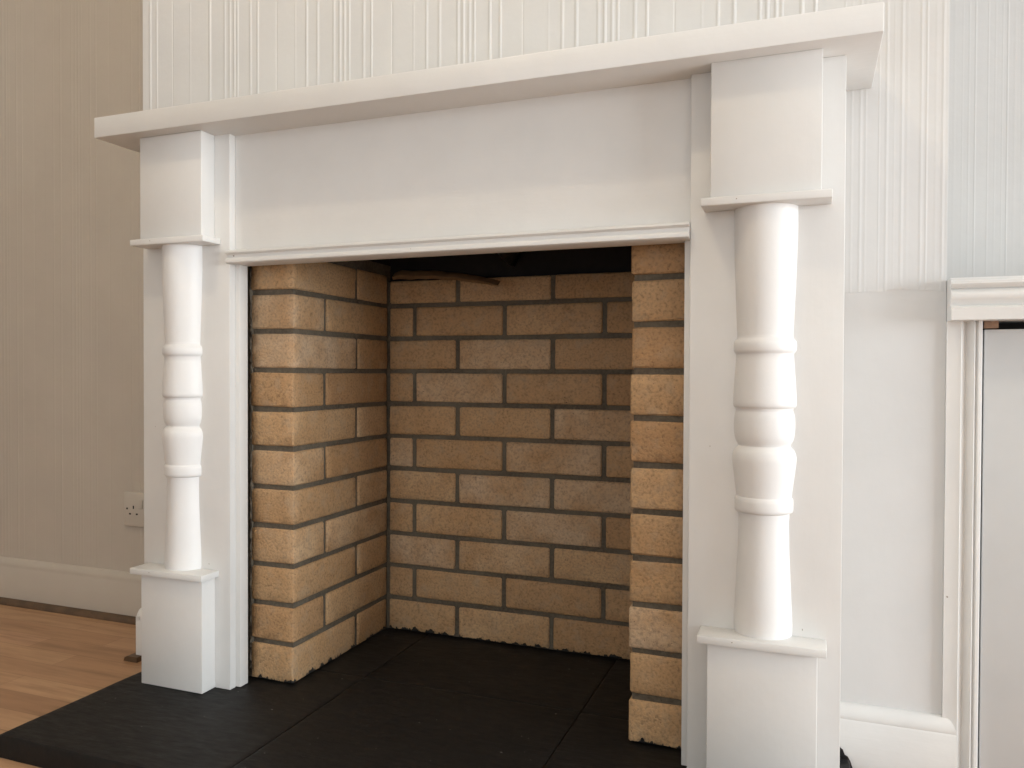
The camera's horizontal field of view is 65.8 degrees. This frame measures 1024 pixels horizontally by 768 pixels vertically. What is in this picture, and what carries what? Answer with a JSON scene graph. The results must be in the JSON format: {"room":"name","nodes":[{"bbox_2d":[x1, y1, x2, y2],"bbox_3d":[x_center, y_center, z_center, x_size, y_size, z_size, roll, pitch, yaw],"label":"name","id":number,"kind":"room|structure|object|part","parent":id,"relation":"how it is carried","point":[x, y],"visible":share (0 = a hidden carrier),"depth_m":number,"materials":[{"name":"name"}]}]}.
{"room":"living room","nodes":[
{"label":"living room","id":0,"kind":"room"},
{"bbox_2d":[0,605,141,767],"bbox_3d":[0.147,0.677,-0.020,7.300,0.080,3.450,1,1,21],"label":"floor","id":1,"kind":"structure","parent":0,"point":[50,661],"depth_m":1.73,"materials":[{"name":"brown wood"}]},
{"bbox_2d":[0,628,849,767],"bbox_3d":[-0.102,0.596,1.420,1.308,0.039,0.749,1,1,21],"label":"hearth","id":2,"kind":"object","parent":1,"relation":"on","point":[398,698],"visible":0.65,"depth_m":1.37,"materials":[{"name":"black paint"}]},
{"bbox_2d":[248,243,684,748],"bbox_3d":[-0.037,0.061,1.585,0.923,1.024,0.470,1,1,21],"label":"lining","id":3,"kind":"object","parent":2,"relation":"on","point":[503,463],"visible":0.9,"depth_m":1.67,"materials":[{"name":"brown brick"}]},
{"bbox_2d":[392,270,499,286],"bbox_3d":[-0.147,-0.232,1.736,0.292,0.054,0.022,1,1,32],"label":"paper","id":4,"kind":"object","parent":3,"relation":"attached to","point":[403,274],"visible":1,"depth_m":1.74,"materials":[{"name":"black"}]},
{"bbox_2d":[497,252,521,266],"bbox_3d":[-0.040,-0.285,1.579,0.615,0.072,0.262,1,1,21],"label":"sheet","id":5,"kind":"object","parent":3,"relation":"in","point":[510,258],"visible":0.02,"depth_m":1.66,"materials":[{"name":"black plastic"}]},
{"bbox_2d":[94,2,883,767],"bbox_3d":[-0.120,0.038,1.369,1.360,1.078,0.219,1,1,21],"label":"surround","id":6,"kind":"object","parent":2,"relation":"on","point":[727,143],"visible":1,"depth_m":1.21,"materials":[{"name":"white paint"}]},
{"bbox_2d":[130,563,218,581],"bbox_3d":[-0.639,0.356,1.496,0.171,0.012,0.047,1,1,21],"label":"shelf","id":7,"kind":"object","parent":6,"relation":"attached to","point":[149,572],"depth_m":1.49,"materials":[{"name":"white paint"}]},
{"bbox_2d":[130,235,219,248],"bbox_3d":[-0.633,-0.266,1.486,0.173,0.012,0.047,1,1,21],"label":"shelf","id":8,"kind":"object","parent":6,"relation":"attached to","point":[145,241],"depth_m":1.47,"materials":[{"name":"white paint"}]},
{"bbox_3d":[-0.126,-0.231,1.333,0.844,0.024,0.050,1,1,21],"label":"frieze moulding","id":9,"kind":"part","parent":6,"relation":"part of","materials":[{"name":"white paint"}]},
{"bbox_3d":[-0.119,-0.342,1.346,0.870,0.240,0.023,1,1,21],"label":"frieze panel","id":10,"kind":"part","parent":6,"relation":"part of","materials":[{"name":"white paint"}]},
{"bbox_2d":[94,2,883,152],"bbox_3d":[-0.118,-0.481,1.361,1.360,0.038,0.219,1,1,21],"label":"mantel shelf","id":11,"kind":"object","parent":6,"relation":"attached to","point":[851,37],"depth_m":1.22,"materials":[{"name":"white paint"}]},
{"bbox_2d":[697,626,826,658],"bbox_3d":[0.353,0.365,1.121,0.173,0.012,0.047,1,1,21],"label":"shelf","id":12,"kind":"object","parent":6,"relation":"attached to","point":[793,642],"depth_m":1.11,"materials":[{"name":"white paint"}]},
{"bbox_2d":[701,189,832,211],"bbox_3d":[0.357,-0.257,1.112,0.174,0.012,0.047,1,1,21],"label":"shelf","id":13,"kind":"object","parent":6,"relation":"attached to","point":[719,200],"depth_m":1.10,"materials":[{"name":"white paint"}]},
{"bbox_2d":[942,275,1023,767],"bbox_3d":[1.152,0.236,1.088,1.010,0.778,0.240,1,1,21],"label":"base cabinet","id":14,"kind":"object","parent":1,"relation":"on","point":[983,633],"visible":0.87,"depth_m":1.18,"materials":[{"name":"white paint"}]},
{"bbox_3d":[0.677,0.264,1.192,0.048,0.716,0.028,1,1,21],"label":"architrave","id":15,"kind":"part","parent":14,"relation":"part of","materials":[{"name":"white paint"}]},
{"bbox_3d":[1.128,-0.120,1.016,1.010,0.062,0.098,1,1,21],"label":"cornice moulding","id":16,"kind":"part","parent":14,"relation":"part of","materials":[{"name":"white paint"}]},
{"bbox_3d":[0.956,0.271,1.092,0.539,0.699,0.015,1,1,21],"label":"cupboard door","id":17,"kind":"part","parent":14,"relation":"part of","materials":[{"name":"white paint"}]},
{"bbox_2d":[0,0,143,571],"bbox_3d":[-1.706,-0.753,2.339,2.142,2.699,0.102,1,1,21],"label":"wall","id":18,"kind":"structure","parent":0,"point":[72,295],"depth_m":2.09,"materials":[{"name":"beige paint"}]},
{"bbox_2d":[0,597,135,624],"bbox_3d":[-1.751,0.589,2.304,2.105,0.016,0.031,1,1,21],"label":"trim","id":19,"kind":"structure","parent":18,"relation":"attached to","point":[66,610],"depth_m":2.07,"materials":[{"name":"brown wood"}]},
{"bbox_2d":[0,556,140,616],"bbox_3d":[-1.741,0.528,2.307,2.122,0.106,0.017,1,1,21],"label":"baseboard","id":20,"kind":"structure","parent":18,"relation":"attached to","point":[82,587],"depth_m":2.08,"materials":[{"name":"beige paint"}]},
{"bbox_2d":[124,491,143,526],"bbox_3d":[-0.922,0.319,1.995,0.146,0.087,0.013,1,1,21],"label":"wall socket","id":21,"kind":"object","parent":18,"relation":"attached to","point":[133,501],"visible":0.48,"depth_m":2.01,"materials":[{"name":"white plastic"}]},
{"bbox_2d":[138,500,142,508],"bbox_3d":[-0.937,0.304,1.996,0.012,0.022,0.003,1,1,21],"label":"rocker switch","id":22,"kind":"object","parent":21,"relation":"attached to","point":[140,502],"depth_m":1.99,"materials":[{"name":"white plastic"}]},
{"bbox_2d":[143,0,949,714],"bbox_3d":[-0.007,-0.737,1.645,1.568,2.699,0.400,1,1,21],"label":"wall","id":23,"kind":"structure","parent":0,"point":[195,51],"depth_m":1.23,"materials":[{"name":"white paint"}]},
{"bbox_2d":[124,652,141,662],"bbox_3d":[-0.801,0.601,1.824,0.038,0.012,0.198,1,1,21],"label":"trim","id":24,"kind":"structure","parent":23,"relation":"attached to","point":[133,657],"depth_m":1.73,"materials":[{"name":"brown wood"}]},
{"bbox_2d":[136,608,141,654],"bbox_3d":[-0.719,0.546,1.799,0.165,0.099,0.185,1,1,21],"label":"baseboard","id":25,"kind":"structure","parent":23,"relation":"attached to","point":[138,617],"depth_m":1.74,"materials":[{"name":"white paint"}]},
{"bbox_2d":[840,701,956,767],"bbox_3d":[0.588,0.561,1.214,0.166,0.119,0.020,1,1,21],"label":"baseboard","id":26,"kind":"structure","parent":23,"relation":"attached to","point":[871,736],"depth_m":1.21,"materials":[{"name":"white paint"}]},
{"bbox_2d":[947,0,1023,279],"bbox_3d":[2.423,-0.716,0.780,3.630,2.699,0.102,1,1,21],"label":"wall","id":27,"kind":"structure","parent":0,"point":[985,201],"depth_m":1.34,"materials":[{"name":"white paint"}]}
]}

